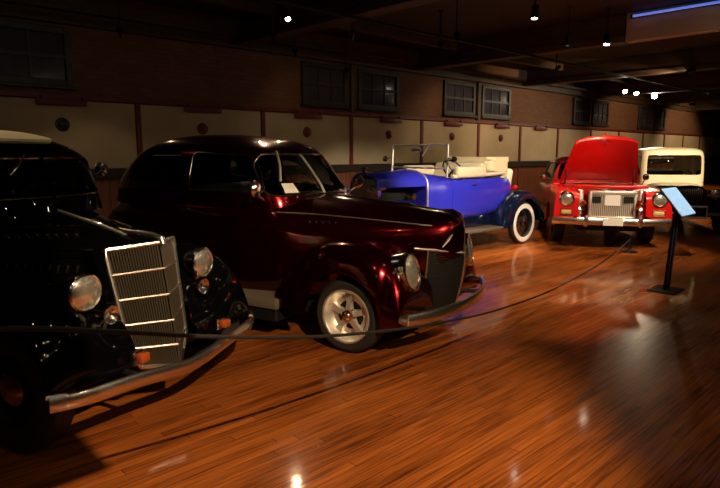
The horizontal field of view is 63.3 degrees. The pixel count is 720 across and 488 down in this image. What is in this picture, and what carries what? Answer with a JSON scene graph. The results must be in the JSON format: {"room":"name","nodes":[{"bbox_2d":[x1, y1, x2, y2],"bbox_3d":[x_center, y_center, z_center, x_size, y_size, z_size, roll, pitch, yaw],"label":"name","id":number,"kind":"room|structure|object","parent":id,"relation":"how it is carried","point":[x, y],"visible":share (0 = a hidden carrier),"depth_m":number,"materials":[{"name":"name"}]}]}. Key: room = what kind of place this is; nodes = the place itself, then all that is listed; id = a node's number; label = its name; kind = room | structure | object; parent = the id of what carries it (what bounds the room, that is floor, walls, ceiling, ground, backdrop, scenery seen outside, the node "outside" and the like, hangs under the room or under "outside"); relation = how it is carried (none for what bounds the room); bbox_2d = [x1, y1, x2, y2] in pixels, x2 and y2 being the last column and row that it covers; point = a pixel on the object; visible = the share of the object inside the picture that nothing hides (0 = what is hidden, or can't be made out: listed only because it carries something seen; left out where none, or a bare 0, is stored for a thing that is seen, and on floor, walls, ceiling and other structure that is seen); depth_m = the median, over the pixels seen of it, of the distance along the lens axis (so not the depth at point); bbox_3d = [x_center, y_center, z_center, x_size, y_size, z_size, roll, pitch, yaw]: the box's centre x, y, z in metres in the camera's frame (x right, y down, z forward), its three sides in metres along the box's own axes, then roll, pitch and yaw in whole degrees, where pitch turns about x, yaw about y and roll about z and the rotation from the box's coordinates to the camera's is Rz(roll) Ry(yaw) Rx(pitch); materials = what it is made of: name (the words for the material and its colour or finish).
{"room":"car museum","nodes":[
{"label":"car museum","id":0,"kind":"room"},
{"bbox_2d":[0,182,719,487],"bbox_3d":[9.799,-0.087,11.594,46.000,0.200,17.200,-8,12,-43],"label":"floor","id":1,"kind":"structure","parent":0,"point":[599,379],"depth_m":3.85,"materials":[{"name":"brown wood"}]},
{"bbox_2d":[0,130,253,452],"bbox_3d":[-2.955,0.038,4.357,4.285,1.784,1.730,4,10,24],"label":"car","id":2,"kind":"object","parent":1,"relation":"on","point":[64,262],"visible":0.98,"depth_m":3.46,"materials":[{"name":"black paint"}]},
{"bbox_2d":[5,264,79,272],"bbox_3d":[-2.000,0.142,3.433,0.501,0.052,0.540,-8,12,-43],"label":"vent","id":3,"kind":"object","parent":2,"relation":"attached to","point":[9,268],"depth_m":3.43,"materials":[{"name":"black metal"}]},
{"bbox_2d":[0,209,165,258],"bbox_3d":[-1.866,-0.059,3.516,1.028,0.260,0.950,-8,12,-43],"label":"hood","id":4,"kind":"object","parent":2,"relation":"attached to","point":[24,233],"depth_m":3.53,"materials":[{"name":"black metal"}]},
{"bbox_2d":[92,162,107,176],"bbox_3d":[-2.062,-0.588,4.617,0.050,0.120,0.199,2,9,14],"label":"mirror","id":5,"kind":"object","parent":2,"relation":"attached to","point":[101,169],"depth_m":4.62,"materials":[{"name":"silver metal"}]},
{"bbox_2d":[113,220,134,229],"bbox_3d":[-1.686,-0.097,4.166,0.150,0.133,1.005,-8,12,-43],"label":"ornament","id":6,"kind":"object","parent":2,"relation":"attached to","point":[128,226],"depth_m":3.96,"materials":[{"name":"silver metal"}]},
{"bbox_2d":[130,349,149,365],"bbox_3d":[-1.259,0.653,3.341,0.099,0.080,0.105,-8,12,-43],"label":"lamp","id":7,"kind":"object","parent":2,"relation":"on","point":[139,356],"depth_m":3.32,"materials":[{"name":"orange plastic"}]},
{"bbox_2d":[102,240,178,369],"bbox_3d":[-1.296,0.384,3.487,0.371,0.793,0.179,-8,12,-43],"label":"grille","id":8,"kind":"object","parent":2,"relation":"attached to","point":[135,274],"depth_m":3.49,"materials":[{"name":"silver metal"}]},
{"bbox_2d":[158,236,187,361],"bbox_3d":[-1.192,0.346,3.728,0.227,0.793,0.379,-8,12,-43],"label":"grille","id":9,"kind":"object","parent":2,"relation":"attached to","point":[172,299],"depth_m":3.63,"materials":[{"name":"silver metal"}]},
{"bbox_2d":[214,316,230,329],"bbox_3d":[-0.947,0.548,4.015,0.099,0.080,0.105,-8,12,-43],"label":"lamp","id":10,"kind":"object","parent":2,"relation":"on","point":[220,322],"depth_m":3.99,"materials":[{"name":"orange plastic"}]},
{"bbox_2d":[107,135,485,352],"bbox_3d":[-1.031,-0.224,6.016,4.640,1.789,1.849,5,10,31],"label":"car","id":11,"kind":"object","parent":1,"relation":"on","point":[355,263],"visible":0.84,"depth_m":5.09,"materials":[{"name":"red paint"}]},
{"bbox_2d":[251,180,264,200],"bbox_3d":[-0.859,-0.450,4.940,0.053,0.185,0.212,2,9,12],"label":"mirror","id":12,"kind":"object","parent":11,"relation":"attached to","point":[255,186],"depth_m":4.87,"materials":[{"name":"silver metal"}]},
{"bbox_2d":[349,174,363,191],"bbox_3d":[-0.036,-0.660,6.293,0.212,0.185,0.053,-7,11,-39],"label":"mirror","id":13,"kind":"object","parent":11,"relation":"attached to","point":[357,180],"depth_m":6.28,"materials":[{"name":"silver metal"}]},
{"bbox_2d":[332,193,463,221],"bbox_3d":[0.303,-0.329,5.196,0.374,0.199,1.280,-8,12,-43],"label":"hood","id":14,"kind":"object","parent":11,"relation":"attached to","point":[402,212],"depth_m":4.94,"materials":[{"name":"red metal"}]},
{"bbox_2d":[413,247,464,307],"bbox_3d":[0.650,0.297,4.887,0.416,0.575,0.265,-8,12,-43],"label":"grille","id":15,"kind":"object","parent":11,"relation":"attached to","point":[442,269],"depth_m":4.86,"materials":[{"name":"silver metal"}]},
{"bbox_2d":[344,144,543,242],"bbox_3d":[1.218,-0.799,9.855,4.648,1.743,1.720,-8,12,-42],"label":"car","id":16,"kind":"object","parent":1,"relation":"on","point":[478,188],"visible":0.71,"depth_m":9.63,"materials":[{"name":"blue paint"}]},
{"bbox_2d":[361,170,426,187],"bbox_3d":[0.416,-1.022,9.068,0.942,0.247,0.890,-8,12,-43],"label":"hood","id":17,"kind":"object","parent":16,"relation":"attached to","point":[396,178],"depth_m":8.85,"materials":[{"name":"blue metal"}]},
{"bbox_2d":[412,147,420,151],"bbox_3d":[0.921,-1.563,9.626,0.046,0.083,0.200,-8,12,-42],"label":"mirror","id":18,"kind":"object","parent":16,"relation":"attached to","point":[415,149],"depth_m":9.62,"materials":[{"name":"silver metal"}]},
{"bbox_2d":[402,165,434,174],"bbox_3d":[1.042,-1.309,10.391,0.780,0.185,0.135,-8,12,-42],"label":"cushion","id":19,"kind":"object","parent":16,"relation":"on","point":[427,171],"depth_m":10.40,"materials":[{"name":"beige leather"}]},
{"bbox_2d":[448,156,456,162],"bbox_3d":[1.416,-1.300,8.990,0.035,0.100,0.181,-7,11,-36],"label":"mirror","id":20,"kind":"object","parent":16,"relation":"attached to","point":[454,159],"depth_m":8.95,"materials":[{"name":"black metal"}]},
{"bbox_2d":[453,166,486,177],"bbox_3d":[1.808,-1.179,9.563,0.780,0.185,0.135,-8,12,-42],"label":"cushion","id":21,"kind":"object","parent":16,"relation":"on","point":[461,171],"depth_m":9.47,"materials":[{"name":"beige leather"}]},
{"bbox_2d":[536,132,671,242],"bbox_3d":[4.689,-1.241,11.938,2.018,1.974,5.123,2,9,12],"label":"car","id":22,"kind":"object","parent":1,"relation":"on","point":[594,187],"visible":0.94,"depth_m":10.31,"materials":[{"name":"red paint"}]},
{"bbox_2d":[540,173,546,184],"bbox_3d":[3.672,-1.288,11.652,0.148,0.244,0.065,2,9,12],"label":"mirror","id":23,"kind":"object","parent":22,"relation":"attached to","point":[543,175],"depth_m":11.64,"materials":[{"name":"red metal"}]},
{"bbox_2d":[561,210,571,213],"bbox_3d":[3.481,-0.545,9.857,0.170,0.070,0.045,2,9,12],"label":"lamp","id":24,"kind":"object","parent":22,"relation":"attached to","point":[562,211],"depth_m":9.84,"materials":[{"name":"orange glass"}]},
{"bbox_2d":[560,182,635,183],"bbox_3d":[4.500,-1.162,11.072,1.320,0.025,0.160,2,9,12],"label":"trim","id":25,"kind":"structure","parent":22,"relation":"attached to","point":[560,182],"depth_m":11.00,"materials":[{"name":"red metal"}]},
{"bbox_2d":[559,132,638,184],"bbox_3d":[4.408,-1.566,10.732,1.269,0.960,1.400,-8,12,-43],"label":"hood","id":26,"kind":"object","parent":22,"relation":"attached to","point":[592,160],"depth_m":10.80,"materials":[{"name":"red metal"}]},
{"bbox_2d":[642,174,648,183],"bbox_3d":[5.499,-1.227,11.258,0.148,0.244,0.065,2,9,12],"label":"mirror","id":27,"kind":"object","parent":22,"relation":"attached to","point":[645,176],"depth_m":11.24,"materials":[{"name":"black metal"}]},
{"bbox_2d":[653,211,663,215],"bbox_3d":[4.888,-0.497,9.554,0.170,0.070,0.045,2,9,12],"label":"lamp","id":28,"kind":"object","parent":22,"relation":"attached to","point":[655,213],"depth_m":9.54,"materials":[{"name":"orange glass"}]},
{"bbox_2d":[621,235,637,253],"bbox_3d":[4.393,-0.006,9.504,0.260,0.285,0.260,-8,12,-43],"label":"barrier post","id":29,"kind":"object","parent":1,"relation":"on","point":[629,250],"visible":1,"depth_m":9.48,"materials":[{"name":"metal"}]},
{"bbox_2d":[647,187,694,294],"bbox_3d":[3.657,-0.052,6.835,0.304,1.198,0.525,9,12,44],"label":"stand","id":30,"kind":"object","parent":1,"relation":"on","point":[681,207],"visible":1,"depth_m":6.78,"materials":[{"name":"metal"}]},
{"bbox_2d":[659,187,694,217],"bbox_3d":[3.675,-0.486,6.753,0.520,0.315,0.258,-9,12,-44],"label":"sign","id":31,"kind":"object","parent":30,"relation":"on","point":[681,207],"depth_m":6.71,"materials":[{"name":"metal"}]},
{"bbox_2d":[636,147,719,233],"bbox_3d":[6.843,-1.283,12.990,1.560,1.734,3.960,2,9,12],"label":"car","id":32,"kind":"object","parent":1,"relation":"on","point":[686,174],"visible":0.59,"depth_m":12.53,"materials":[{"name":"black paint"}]},
{"bbox_3d":[-1.223,0.775,1.312,0.260,1.265,0.260,-8,12,-43],"label":"barrier post","id":33,"kind":"object","parent":1,"relation":"on","visible":0},
{"bbox_2d":[0,239,629,338],"bbox_3d":[1.582,0.109,5.370,0.046,1.086,9.897,6,11,34],"label":"rope","id":34,"kind":"object","parent":33,"relation":"hanging from","point":[2,328],"visible":1,"depth_m":2.21,"materials":[{"name":"black fabric"}]},
{"bbox_2d":[0,0,719,216],"bbox_3d":[3.971,-3.160,17.352,46.000,4.100,0.235,-8,12,-43],"label":"wall","id":35,"kind":"structure","parent":0,"point":[105,64],"depth_m":11.58,"materials":[{"name":"beige paint"}]},
{"bbox_2d":[0,19,76,89],"bbox_3d":[-5.096,-2.785,8.533,1.730,0.925,0.119,-8,12,-43],"label":"window","id":36,"kind":"structure","parent":35,"relation":"in","point":[31,55],"depth_m":8.77,"materials":[{"name":"black glass"}]},
{"bbox_2d":[36,95,86,106],"bbox_3d":[-4.608,-2.215,9.034,0.740,0.145,0.039,-8,12,-43],"label":"placard","id":37,"kind":"object","parent":35,"relation":"hanging from","point":[43,101],"visible":1,"depth_m":9.02,"materials":[{"name":"wood"}]},
{"bbox_2d":[55,117,69,131],"bbox_3d":[-4.632,-1.866,9.115,0.220,0.220,0.070,-8,12,-43],"label":"round wall fitting","id":38,"kind":"object","parent":35,"relation":"attached to","point":[62,124],"visible":1,"depth_m":9.10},
{"bbox_2d":[134,104,142,156],"bbox_3d":[-3.776,-1.840,9.985,0.090,1.080,0.058,-8,12,-43],"label":"trim","id":39,"kind":"structure","parent":35,"relation":"attached to","point":[137,107],"depth_m":9.94,"materials":[{"name":"red wood"}]},
{"bbox_2d":[197,123,207,134],"bbox_3d":[-2.881,-2.121,10.751,0.220,0.220,0.070,-8,12,-43],"label":"round wall fitting","id":40,"kind":"object","parent":35,"relation":"attached to","point":[202,128],"visible":1,"depth_m":10.73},
{"bbox_2d":[185,104,221,113],"bbox_3d":[-2.857,-2.470,10.670,0.740,0.145,0.039,-8,12,-43],"label":"placard","id":41,"kind":"object","parent":35,"relation":"hanging from","point":[188,108],"visible":1,"depth_m":10.65,"materials":[{"name":"wood"}]},
{"bbox_2d":[260,111,265,136],"bbox_3d":[-1.938,-2.108,11.703,0.090,1.080,0.058,-8,12,-43],"label":"trim","id":42,"kind":"structure","parent":35,"relation":"attached to","point":[262,113],"depth_m":11.63,"materials":[{"name":"red wood"}]},
{"bbox_2d":[303,127,311,136],"bbox_3d":[-1.101,-2.381,12.414,0.220,0.220,0.070,-8,12,-43],"label":"round wall fitting","id":43,"kind":"object","parent":35,"relation":"attached to","point":[307,131],"visible":1,"depth_m":12.39,"materials":[{"name":"red"}]},
{"bbox_2d":[295,110,322,118],"bbox_3d":[-1.076,-2.730,12.334,0.740,0.145,0.039,-8,12,-43],"label":"placard","id":44,"kind":"object","parent":35,"relation":"hanging from","point":[297,115],"visible":1,"depth_m":12.31,"materials":[{"name":"wood"}]},
{"bbox_2d":[300,60,349,108],"bbox_3d":[-0.737,-3.420,12.607,1.330,0.925,0.119,-8,12,-43],"label":"window","id":45,"kind":"structure","parent":35,"relation":"in","point":[324,85],"depth_m":12.60,"materials":[{"name":"grey glass"}]},
{"bbox_2d":[349,116,352,163],"bbox_3d":[-0.201,-2.361,13.325,0.090,1.080,0.058,-8,12,-43],"label":"trim","id":46,"kind":"structure","parent":35,"relation":"attached to","point":[350,117],"depth_m":13.29,"materials":[{"name":"red wood"}]},
{"bbox_2d":[349,65,355,112],"bbox_3d":[-0.169,-3.496,13.158,0.140,1.035,0.088,-8,12,-43],"label":"trim","id":47,"kind":"structure","parent":35,"relation":"attached to","point":[352,68],"depth_m":13.12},
{"bbox_2d":[0,2,719,115],"bbox_3d":[4.083,-4.708,16.991,46.000,0.170,0.158,-8,12,-43],"label":"trim","id":48,"kind":"structure","parent":35,"relation":"attached to","point":[9,10],"depth_m":11.25,"materials":[{"name":"brown wood"}]},
{"bbox_2d":[0,0,719,111],"bbox_3d":[4.125,-4.826,16.928,46.000,0.078,0.278,-8,12,-43],"label":"trim","id":49,"kind":"structure","parent":35,"relation":"attached to","point":[33,3],"depth_m":10.64,"materials":[{"name":"brown wood"}]},
{"bbox_2d":[0,90,719,137],"bbox_3d":[4.056,-3.557,17.200,46.000,0.080,0.078,-8,12,-43],"label":"trim","id":50,"kind":"structure","parent":35,"relation":"attached to","point":[2,92],"depth_m":11.60,"materials":[{"name":"red wood"}]},
{"bbox_2d":[356,68,401,112],"bbox_3d":[0.466,-3.595,13.730,1.420,0.925,0.119,-8,12,-43],"label":"window","id":51,"kind":"structure","parent":35,"relation":"in","point":[377,90],"depth_m":13.72,"materials":[{"name":"grey glass"}]},
{"bbox_2d":[386,130,391,138],"bbox_3d":[0.723,-2.646,14.118,0.220,0.220,0.070,-8,12,-43],"label":"round wall fitting","id":52,"kind":"object","parent":35,"relation":"attached to","point":[388,132],"visible":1,"depth_m":14.09,"materials":[{"name":"red"}]},
{"bbox_2d":[380,116,401,122],"bbox_3d":[0.747,-2.995,14.038,0.740,0.145,0.039,-8,12,-43],"label":"placard","id":53,"kind":"object","parent":35,"relation":"hanging from","point":[392,120],"visible":1,"depth_m":14.03,"materials":[{"name":"wood"}]},
{"bbox_2d":[90,158,719,178],"bbox_3d":[4.063,-2.360,17.379,46.000,0.160,0.098,-8,12,-43],"label":"trim","id":54,"kind":"structure","parent":35,"relation":"attached to","point":[112,173],"depth_m":13.71,"materials":[{"name":"black wood"}]},
{"bbox_2d":[420,120,423,162],"bbox_3d":[1.579,-2.620,14.989,0.090,1.080,0.058,-8,12,-43],"label":"trim","id":55,"kind":"structure","parent":35,"relation":"attached to","point":[421,121],"depth_m":14.94,"materials":[{"name":"red wood"}]},
{"bbox_2d":[449,132,454,140],"bbox_3d":[2.510,-2.906,15.788,0.220,0.220,0.070,-8,12,-43],"label":"round wall fitting","id":56,"kind":"object","parent":35,"relation":"attached to","point":[451,136],"visible":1,"depth_m":15.75,"materials":[{"name":"red"}]},
{"bbox_2d":[445,120,462,125],"bbox_3d":[2.535,-3.256,15.708,0.740,0.145,0.039,-8,12,-43],"label":"placard","id":57,"kind":"object","parent":35,"relation":"hanging from","point":[460,123],"visible":1,"depth_m":15.70,"materials":[{"name":"wood"}]},
{"bbox_2d":[442,80,476,117],"bbox_3d":[2.725,-3.924,15.842,1.440,0.925,0.119,-8,12,-43],"label":"window","id":58,"kind":"structure","parent":35,"relation":"in","point":[459,98],"depth_m":15.83,"materials":[{"name":"grey glass"}]},
{"bbox_2d":[476,124,479,156],"bbox_3d":[3.366,-2.880,16.659,0.090,1.080,0.058,-8,12,-43],"label":"trim","id":59,"kind":"structure","parent":35,"relation":"attached to","point":[478,125],"depth_m":16.62,"materials":[{"name":"red wood"}]},
{"bbox_2d":[475,82,481,120],"bbox_3d":[3.333,-4.006,16.431,0.140,1.035,0.088,-8,12,-43],"label":"trim","id":60,"kind":"structure","parent":35,"relation":"attached to","point":[478,84],"depth_m":16.39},
{"bbox_2d":[481,85,511,119],"bbox_3d":[3.993,-4.109,17.026,1.510,0.925,0.119,-8,12,-43],"label":"window","id":61,"kind":"structure","parent":35,"relation":"in","point":[495,101],"depth_m":17.02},
{"bbox_2d":[496,123,509,128],"bbox_3d":[4.242,-3.504,17.303,0.740,0.145,0.039,-8,12,-43],"label":"placard","id":62,"kind":"object","parent":35,"relation":"hanging from","point":[497,124],"visible":1,"depth_m":17.28,"materials":[{"name":"wood"}]},
{"bbox_2d":[517,167,519,190],"bbox_3d":[4.974,-1.901,18.331,0.090,1.030,0.019,-8,12,-43],"label":"trim","id":63,"kind":"structure","parent":35,"relation":"attached to","point":[518,167],"depth_m":18.30,"materials":[{"name":"brown wood"}]},
{"bbox_2d":[518,126,521,160],"bbox_3d":[4.965,-3.113,18.152,0.090,1.080,0.058,-8,12,-43],"label":"trim","id":64,"kind":"structure","parent":35,"relation":"attached to","point":[520,127],"depth_m":18.12,"materials":[{"name":"red wood"}]},
{"bbox_2d":[535,125,547,129],"bbox_3d":[5.841,-3.737,18.797,0.740,0.145,0.039,-8,12,-43],"label":"placard","id":65,"kind":"object","parent":35,"relation":"hanging from","point":[536,127],"visible":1,"depth_m":18.77,"materials":[{"name":"wood"}]},
{"bbox_2d":[556,128,558,157],"bbox_3d":[6.665,-3.361,19.741,0.090,1.080,0.058,-8,12,-43],"label":"trim","id":66,"kind":"structure","parent":35,"relation":"attached to","point":[557,141],"depth_m":19.71,"materials":[{"name":"red wood"}]},
{"bbox_2d":[571,97,591,125],"bbox_3d":[7.866,-4.673,20.645,1.310,0.925,0.119,-8,12,-43],"label":"window","id":67,"kind":"structure","parent":35,"relation":"in","point":[581,114],"depth_m":20.64,"materials":[{"name":"black glass"}]},
{"bbox_2d":[591,100,609,126],"bbox_3d":[8.937,-4.829,21.646,1.360,0.925,0.119,-8,12,-43],"label":"window","id":68,"kind":"structure","parent":35,"relation":"in","point":[600,109],"depth_m":21.65,"materials":[{"name":"grey glass"}]},
{"bbox_2d":[523,180,719,201],"bbox_3d":[4.046,-1.192,17.579,46.000,0.140,0.048,-8,12,-43],"label":"baseboard","id":69,"kind":"structure","parent":35,"relation":"attached to","point":[710,181],"depth_m":31.35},
{"bbox_2d":[637,106,651,129],"bbox_3d":[11.953,-5.268,24.463,1.360,0.925,0.119,-8,12,-43],"label":"window","id":70,"kind":"structure","parent":35,"relation":"in","point":[644,113],"depth_m":24.47,"materials":[{"name":"black glass"}]},
{"bbox_2d":[652,108,665,130],"bbox_3d":[13.115,-5.438,25.550,1.360,0.925,0.119,-8,12,-43],"label":"window","id":71,"kind":"structure","parent":35,"relation":"in","point":[659,115],"depth_m":25.55,"materials":[{"name":"black glass"}]},
{"bbox_2d":[651,98,719,104],"bbox_3d":[18.064,-4.966,18.485,0.300,0.120,16.830,-8,12,-43],"label":"trim","id":72,"kind":"structure","parent":35,"relation":"attached to","point":[704,99],"depth_m":23.46,"materials":[{"name":"brown wood"}]},
{"bbox_2d":[692,107,719,110],"bbox_3d":[21.697,-5.495,21.880,0.300,0.120,16.830,-8,12,-43],"label":"trim","id":73,"kind":"structure","parent":35,"relation":"attached to","point":[700,108],"depth_m":27.38,"materials":[{"name":"brown wood"}]},
{"bbox_2d":[133,0,719,83],"bbox_3d":[9.799,-4.335,10.931,46.000,0.200,17.200,-8,12,-43],"label":"ceiling","id":74,"kind":"structure","parent":0,"point":[477,19],"depth_m":11.15,"materials":[{"name":"brown wood"}]},
{"bbox_2d":[116,0,122,37],"bbox_3d":[-3.620,-3.484,8.759,0.104,0.814,0.332,-3,9,-20],"label":"track spotlight","id":75,"kind":"object","parent":74,"relation":"hanging from","point":[119,29],"visible":1,"depth_m":8.80,"materials":[{"name":"black metal"}]},
{"bbox_2d":[192,0,275,15],"bbox_3d":[-3.184,-3.740,8.349,4.740,0.179,0.120,-8,12,-43],"label":"beam","id":76,"kind":"structure","parent":74,"relation":"attached to","point":[257,6],"depth_m":9.56,"materials":[{"name":"brown wood"}]},
{"bbox_2d":[240,0,375,35],"bbox_3d":[3.610,-3.096,4.860,0.240,0.377,16.710,-8,12,-43],"label":"trim","id":77,"kind":"structure","parent":74,"relation":"attached to","point":[252,22],"depth_m":9.64,"materials":[{"name":"brown wood"}]},
{"bbox_2d":[236,0,440,45],"bbox_3d":[3.569,-2.855,4.942,0.300,0.120,16.830,-8,12,-43],"label":"trim","id":78,"kind":"structure","parent":74,"relation":"attached to","point":[378,7],"depth_m":9.06,"materials":[{"name":"brown wood"}]},
{"bbox_2d":[349,22,355,41],"bbox_3d":[-0.132,-3.751,9.852,0.102,0.623,0.197,-2,9,-12],"label":"track spotlight","id":79,"kind":"object","parent":74,"relation":"hanging from","point":[352,31],"visible":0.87,"depth_m":9.87,"materials":[{"name":"metal"}]},
{"bbox_2d":[332,21,456,50],"bbox_3d":[0.449,-4.269,11.743,4.740,0.179,0.120,-8,12,-43],"label":"trim","id":80,"kind":"structure","parent":74,"relation":"attached to","point":[361,27],"depth_m":11.97,"materials":[{"name":"brown wood"}]},
{"bbox_2d":[438,10,443,49],"bbox_3d":[1.420,-3.786,10.358,0.100,0.708,0.334,2,9,12],"label":"track spotlight","id":81,"kind":"object","parent":74,"relation":"hanging from","point":[440,43],"visible":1,"depth_m":10.36,"materials":[{"name":"black metal"}]},
{"bbox_2d":[453,0,459,40],"bbox_3d":[1.572,-3.658,9.552,0.100,0.714,0.331,2,9,14],"label":"track spotlight","id":82,"kind":"object","parent":74,"relation":"hanging from","point":[456,34],"visible":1,"depth_m":9.57,"materials":[{"name":"black metal"}]},
{"bbox_2d":[414,14,629,70],"bbox_3d":[3.206,-4.283,12.472,0.240,0.377,4.960,-8,12,-43],"label":"trim","id":83,"kind":"structure","parent":74,"relation":"attached to","point":[591,29],"depth_m":11.94,"materials":[{"name":"brown wood"}]},
{"bbox_2d":[504,57,562,70],"bbox_3d":[4.063,-4.796,15.121,4.690,0.179,0.120,-8,12,-43],"label":"trim","id":84,"kind":"structure","parent":74,"relation":"attached to","point":[530,61],"depth_m":15.71,"materials":[{"name":"brown wood"}]},
{"bbox_2d":[531,0,538,19],"bbox_3d":[2.480,-3.493,8.236,0.139,0.635,0.112,-8,12,-43],"label":"track spotlight","id":85,"kind":"object","parent":74,"relation":"hanging from","point":[535,8],"visible":1,"depth_m":8.23,"materials":[{"name":"metal"}]},
{"bbox_2d":[553,54,560,72],"bbox_3d":[4.658,-4.361,13.783,0.106,0.628,0.201,-8,12,-43],"label":"track spotlight","id":86,"kind":"object","parent":74,"relation":"hanging from","point":[558,67],"visible":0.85,"depth_m":13.78,"materials":[{"name":"metal"}]},
{"bbox_2d":[565,6,571,45],"bbox_3d":[3.620,-3.773,10.115,0.109,0.660,0.116,-8,12,-43],"label":"track spotlight","id":87,"kind":"object","parent":74,"relation":"hanging from","point":[568,35],"visible":1,"depth_m":10.11,"materials":[{"name":"metal"}]},
{"bbox_2d":[603,7,610,45],"bbox_3d":[4.339,-3.802,10.229,0.149,0.638,0.129,-8,12,-43],"label":"track spotlight","id":88,"kind":"object","parent":74,"relation":"hanging from","point":[606,40],"visible":1,"depth_m":10.22,"materials":[{"name":"metal"}]},
{"bbox_2d":[607,78,634,84],"bbox_3d":[7.678,-5.322,18.498,4.740,0.179,0.120,-8,12,-43],"label":"trim","id":89,"kind":"structure","parent":74,"relation":"attached to","point":[629,81],"depth_m":19.50,"materials":[{"name":"brown wood"}]},
{"bbox_2d":[523,46,719,86],"bbox_3d":[10.839,-4.149,11.615,0.240,0.377,16.710,-8,12,-43],"label":"trim","id":90,"kind":"structure","parent":74,"relation":"attached to","point":[709,55],"depth_m":15.27,"materials":[{"name":"brown wood"}]},
{"bbox_2d":[622,78,627,93],"bbox_3d":[8.338,-5.056,18.339,0.157,0.658,0.224,3,9,16],"label":"track spotlight","id":91,"kind":"object","parent":74,"relation":"hanging from","point":[624,90],"visible":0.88,"depth_m":18.32,"materials":[{"name":"metal"}]},
{"bbox_2d":[634,77,638,95],"bbox_3d":[8.970,-5.148,18.930,0.157,0.658,0.225,3,9,17],"label":"track spotlight","id":92,"kind":"object","parent":74,"relation":"hanging from","point":[636,91],"visible":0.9,"depth_m":18.92,"materials":[{"name":"metal"}]},
{"bbox_2d":[651,93,657,98],"bbox_3d":[10.083,-5.302,19.969,0.196,0.673,0.240,4,10,22],"label":"track spotlight","id":93,"kind":"object","parent":74,"relation":"hanging from","point":[653,96],"visible":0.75,"depth_m":19.96,"materials":[{"name":"metal"}]},
{"bbox_2d":[597,84,719,96],"bbox_3d":[14.431,-4.437,15.091,0.300,0.120,16.830,-8,12,-43],"label":"trim","id":94,"kind":"structure","parent":74,"relation":"attached to","point":[717,86],"depth_m":19.51,"materials":[{"name":"brown wood"}]},
{"bbox_2d":[601,72,719,92],"bbox_3d":[14.472,-4.678,15.009,0.240,0.377,16.710,-8,12,-43],"label":"trim","id":95,"kind":"structure","parent":74,"relation":"attached to","point":[713,78],"depth_m":19.30,"materials":[{"name":"brown wood"}]},
{"bbox_2d":[625,0,719,42],"bbox_3d":[8.950,-3.287,6.480,0.240,0.499,11.740,-8,12,-43],"label":"trim","id":96,"kind":"structure","parent":74,"relation":"attached to","point":[703,20],"depth_m":10.04,"materials":[{"name":"brown wood"}]},
{"bbox_2d":[630,0,719,18],"bbox_3d":[6.401,-3.834,8.886,0.080,0.060,4.460,-8,12,-43],"label":"tube light","id":97,"kind":"object","parent":96,"relation":"attached to","point":[632,16],"visible":1,"depth_m":9.94,"materials":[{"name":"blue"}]},
{"bbox_2d":[655,89,719,100],"bbox_3d":[18.105,-5.207,18.404,0.240,0.377,16.710,-8,12,-43],"label":"trim","id":98,"kind":"structure","parent":74,"relation":"attached to","point":[713,93],"depth_m":23.39,"materials":[{"name":"brown wood"}]},
{"bbox_2d":[685,48,695,75],"bbox_3d":[8.066,-4.422,14.206,0.139,0.637,0.224,-8,12,-43],"label":"track spotlight","id":99,"kind":"object","parent":74,"relation":"hanging from","point":[690,71],"visible":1,"depth_m":14.20,"materials":[{"name":"metal"}]},
{"bbox_2d":[695,101,719,107],"bbox_3d":[21.738,-5.736,21.798,0.240,0.377,16.710,-8,12,-43],"label":"trim","id":100,"kind":"structure","parent":74,"relation":"attached to","point":[699,104],"depth_m":27.35,"materials":[{"name":"brown wood"}]},
{"bbox_3d":[-0.023,-2.567,1.466,0.240,0.377,16.710,-8,12,-43],"label":"trim","id":101,"kind":"structure","parent":0,"visible":0},
{"bbox_3d":[-0.064,-2.326,1.547,0.300,0.120,16.830,-8,12,-43],"label":"trim","id":102,"kind":"structure","parent":101,"relation":"attached to","visible":0},
{"bbox_2d":[264,0,708,93],"bbox_3d":[3.060,-3.811,11.598,24.000,0.038,0.040,-8,12,-43],"label":"track","id":103,"kind":"object","parent":102,"relation":"attached to","point":[274,1],"visible":1,"depth_m":10.05,"materials":[{"name":"metal"}]},
{"bbox_2d":[284,4,290,21],"bbox_3d":[-0.975,-3.098,7.865,0.101,0.222,0.192,-1,9,-10],"label":"track spotlight","id":104,"kind":"object","parent":103,"relation":"hanging from","point":[287,11],"visible":1,"depth_m":7.83,"materials":[{"name":"metal"}]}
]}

